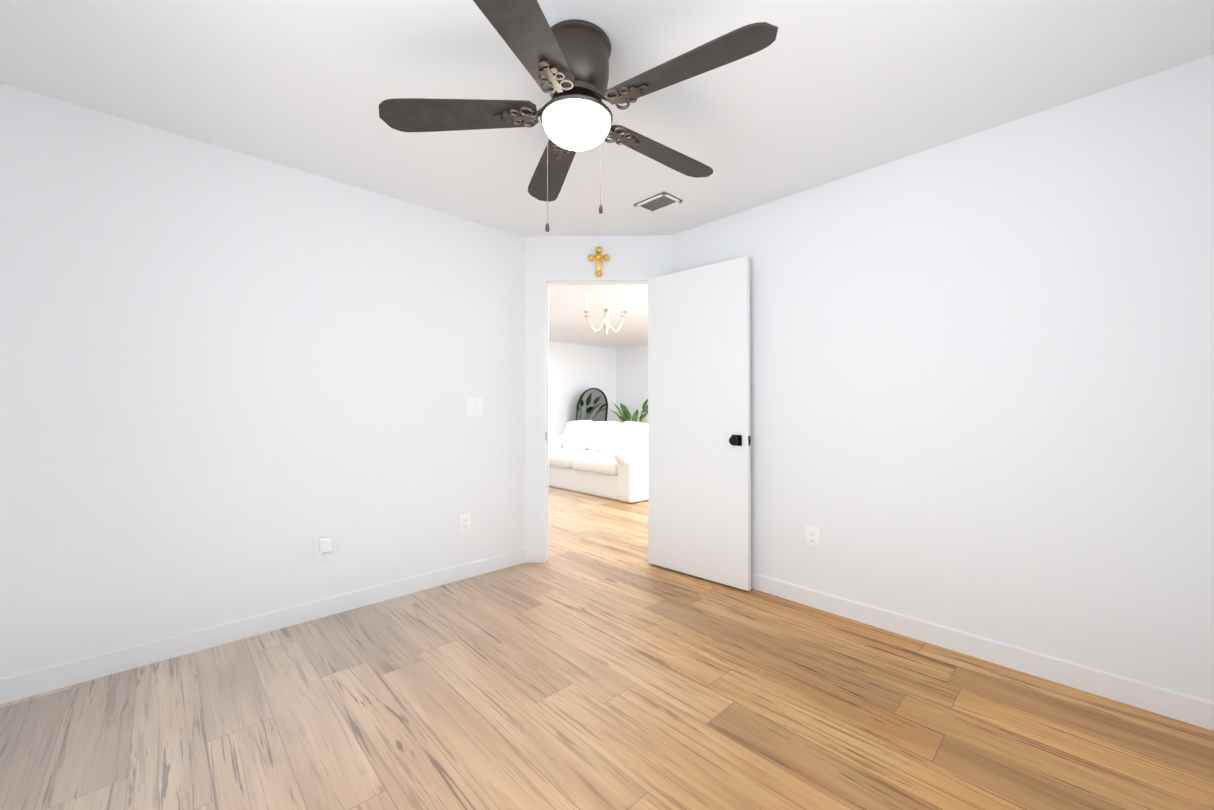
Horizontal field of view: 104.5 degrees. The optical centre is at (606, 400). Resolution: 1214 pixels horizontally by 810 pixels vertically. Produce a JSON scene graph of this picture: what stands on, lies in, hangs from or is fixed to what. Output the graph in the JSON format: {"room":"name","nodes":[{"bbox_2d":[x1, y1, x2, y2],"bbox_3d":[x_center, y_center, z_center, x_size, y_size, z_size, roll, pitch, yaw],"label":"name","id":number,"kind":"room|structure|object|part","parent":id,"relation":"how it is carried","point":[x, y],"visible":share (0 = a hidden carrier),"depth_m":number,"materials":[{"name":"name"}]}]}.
{"room":"empty bedroom","nodes":[
{"label":"empty bedroom","id":0,"kind":"room"},
{"bbox_2d":[549,341,616,435],"bbox_3d":[-2.093,0.010,8.729,6.460,2.450,0.120,1,-1,-43],"label":"wall","id":1,"kind":"structure","parent":0,"point":[574,369],"depth_m":9.98,"materials":[{"name":"white paint"}]},
{"bbox_2d":[549,284,647,348],"bbox_3d":[-0.015,-1.294,6.554,6.460,0.100,6.160,1,-1,-43],"label":"ceiling","id":2,"kind":"structure","parent":0,"point":[568,322],"depth_m":6.82,"materials":[{"name":"white paint"}]},
{"bbox_2d":[583,285,628,334],"bbox_3d":[-0.009,-0.952,4.639,0.490,0.635,0.482,1,-1,-43],"label":"chandelier","id":3,"kind":"object","parent":2,"relation":"hanging from","point":[606,322],"visible":0.83,"depth_m":4.60,"materials":[{"name":"beige metal"}]},
{"bbox_2d":[0,486,1213,809],"bbox_3d":[-0.033,1.238,5.173,8.820,0.100,8.570,1,-1,-43],"label":"floor","id":4,"kind":"structure","parent":0,"point":[594,660],"depth_m":1.69,"materials":[{"name":"brown wood"}]},
{"bbox_2d":[575,388,607,421],"bbox_3d":[-0.329,0.498,9.900,0.860,1.512,0.215,1,-1,-43],"label":"arched mirror","id":5,"kind":"object","parent":4,"relation":"on","point":[592,404],"visible":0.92,"depth_m":9.87,"materials":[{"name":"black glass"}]},
{"bbox_2d":[548,420,647,502],"bbox_3d":[-0.198,0.746,6.457,1.042,0.917,2.249,1,-1,-43],"label":"sofa","id":6,"kind":"object","parent":4,"relation":"on","point":[607,459],"visible":0.65,"depth_m":5.98,"materials":[{"name":"white fabric"}]},
{"bbox_2d":[611,399,647,422],"bbox_3d":[0.538,0.577,9.616,1.132,1.338,1.306,1,-1,-43],"label":"potted plant","id":7,"kind":"object","parent":4,"relation":"on","point":[626,415],"visible":0.52,"depth_m":9.52,"materials":[{"name":"green plant"}]},
{"bbox_2d":[0,54,1213,701],"bbox_3d":[-0.165,-0.035,1.565,3.640,2.350,3.490,1,-1,-43],"label":"wall","id":8,"kind":"structure","parent":0,"point":[234,386],"depth_m":2.14,"materials":[{"name":"white paint"}]},
{"bbox_2d":[315,537,331,562],"bbox_3d":[-1.495,0.793,2.492,0.078,0.130,0.057,1,-1,-43],"label":"electrical outlet","id":9,"kind":"object","parent":8,"relation":"attached to","point":[323,548],"visible":1,"depth_m":2.49,"materials":[{"name":"white plastic"}]},
{"bbox_2d":[459,513,470,533],"bbox_3d":[-0.923,0.805,3.066,0.078,0.122,0.011,1,-1,-43],"label":"electrical outlet","id":10,"kind":"object","parent":8,"relation":"attached to","point":[465,523],"visible":1,"depth_m":3.06,"materials":[{"name":"white plastic"}]},
{"bbox_2d":[466,398,481,415],"bbox_3d":[-0.880,0.045,3.118,0.120,0.122,0.010,1,-1,-43],"label":"light switch","id":11,"kind":"object","parent":8,"relation":"attached to","point":[473,406],"visible":1,"depth_m":3.12,"materials":[{"name":"white plastic"}]},
{"bbox_2d":[542,277,653,561],"bbox_3d":[-0.062,0.140,3.442,0.800,2.050,0.128,0,-1,2],"label":"door frame","id":12,"kind":"structure","parent":8,"relation":"attached to","point":[547,282],"depth_m":3.40,"materials":[{"name":"white paint"}]},
{"bbox_2d":[588,246,609,276],"bbox_3d":[-0.059,-0.996,3.383,0.160,0.222,0.060,0,-1,1],"label":"cross","id":13,"kind":"object","parent":8,"relation":"attached to","point":[598,257],"visible":1,"depth_m":3.37,"materials":[{"name":"gold metal"}]},
{"bbox_2d":[0,549,1213,730],"bbox_3d":[-0.165,1.093,1.550,3.400,0.094,3.250,1,-1,-43],"label":"baseboard","id":14,"kind":"structure","parent":8,"relation":"attached to","point":[1193,710],"depth_m":2.11,"materials":[{"name":"white paint"}]},
{"bbox_2d":[648,256,750,590],"bbox_3d":[0.577,0.140,3.091,0.769,2.015,0.145,-1,-1,43],"label":"door","id":15,"kind":"structure","parent":8,"relation":"in","point":[699,490],"depth_m":3.05,"materials":[{"name":"white paint"}]},
{"bbox_2d":[806,525,819,549],"bbox_3d":[1.151,0.769,2.630,0.011,0.122,0.078,1,-1,-43],"label":"electrical outlet","id":16,"kind":"object","parent":8,"relation":"attached to","point":[813,537],"visible":1,"depth_m":2.63,"materials":[{"name":"white plastic"}]},
{"bbox_2d":[0,0,1213,236],"bbox_3d":[-0.165,-1.260,1.581,3.640,0.100,3.490,1,-1,-43],"label":"ceiling","id":17,"kind":"structure","parent":0,"point":[818,92],"depth_m":1.78,"materials":[{"name":"white paint"}]},
{"bbox_2d":[379,0,777,231],"bbox_3d":[-0.060,-0.892,1.618,1.254,0.635,1.268,1,-1,-43],"label":"ceiling fan","id":18,"kind":"object","parent":17,"relation":"hanging from","point":[565,63],"visible":1,"depth_m":1.52,"materials":[{"name":"brown wood"}]},
{"bbox_3d":[-0.103,-0.914,1.608,0.234,0.083,0.234,1,-1,-43],"label":"lamp shade","id":19,"kind":"part","parent":18,"relation":"part of","materials":[{"name":"white glass"}]},
{"bbox_2d":[634,192,682,213],"bbox_3d":[0.308,-1.188,2.841,0.170,0.011,0.240,1,-1,-43],"label":"ceiling vent","id":20,"kind":"object","parent":17,"relation":"in","point":[658,202],"visible":1,"depth_m":2.83,"materials":[{"name":"white metal"}]},
{"bbox_2d":[617,345,647,423],"bbox_3d":[2.337,0.009,8.664,0.120,2.450,6.010,1,-1,-43],"label":"wall","id":21,"kind":"structure","parent":0,"point":[617,376],"depth_m":10.44,"materials":[{"name":"white paint"}]}
]}

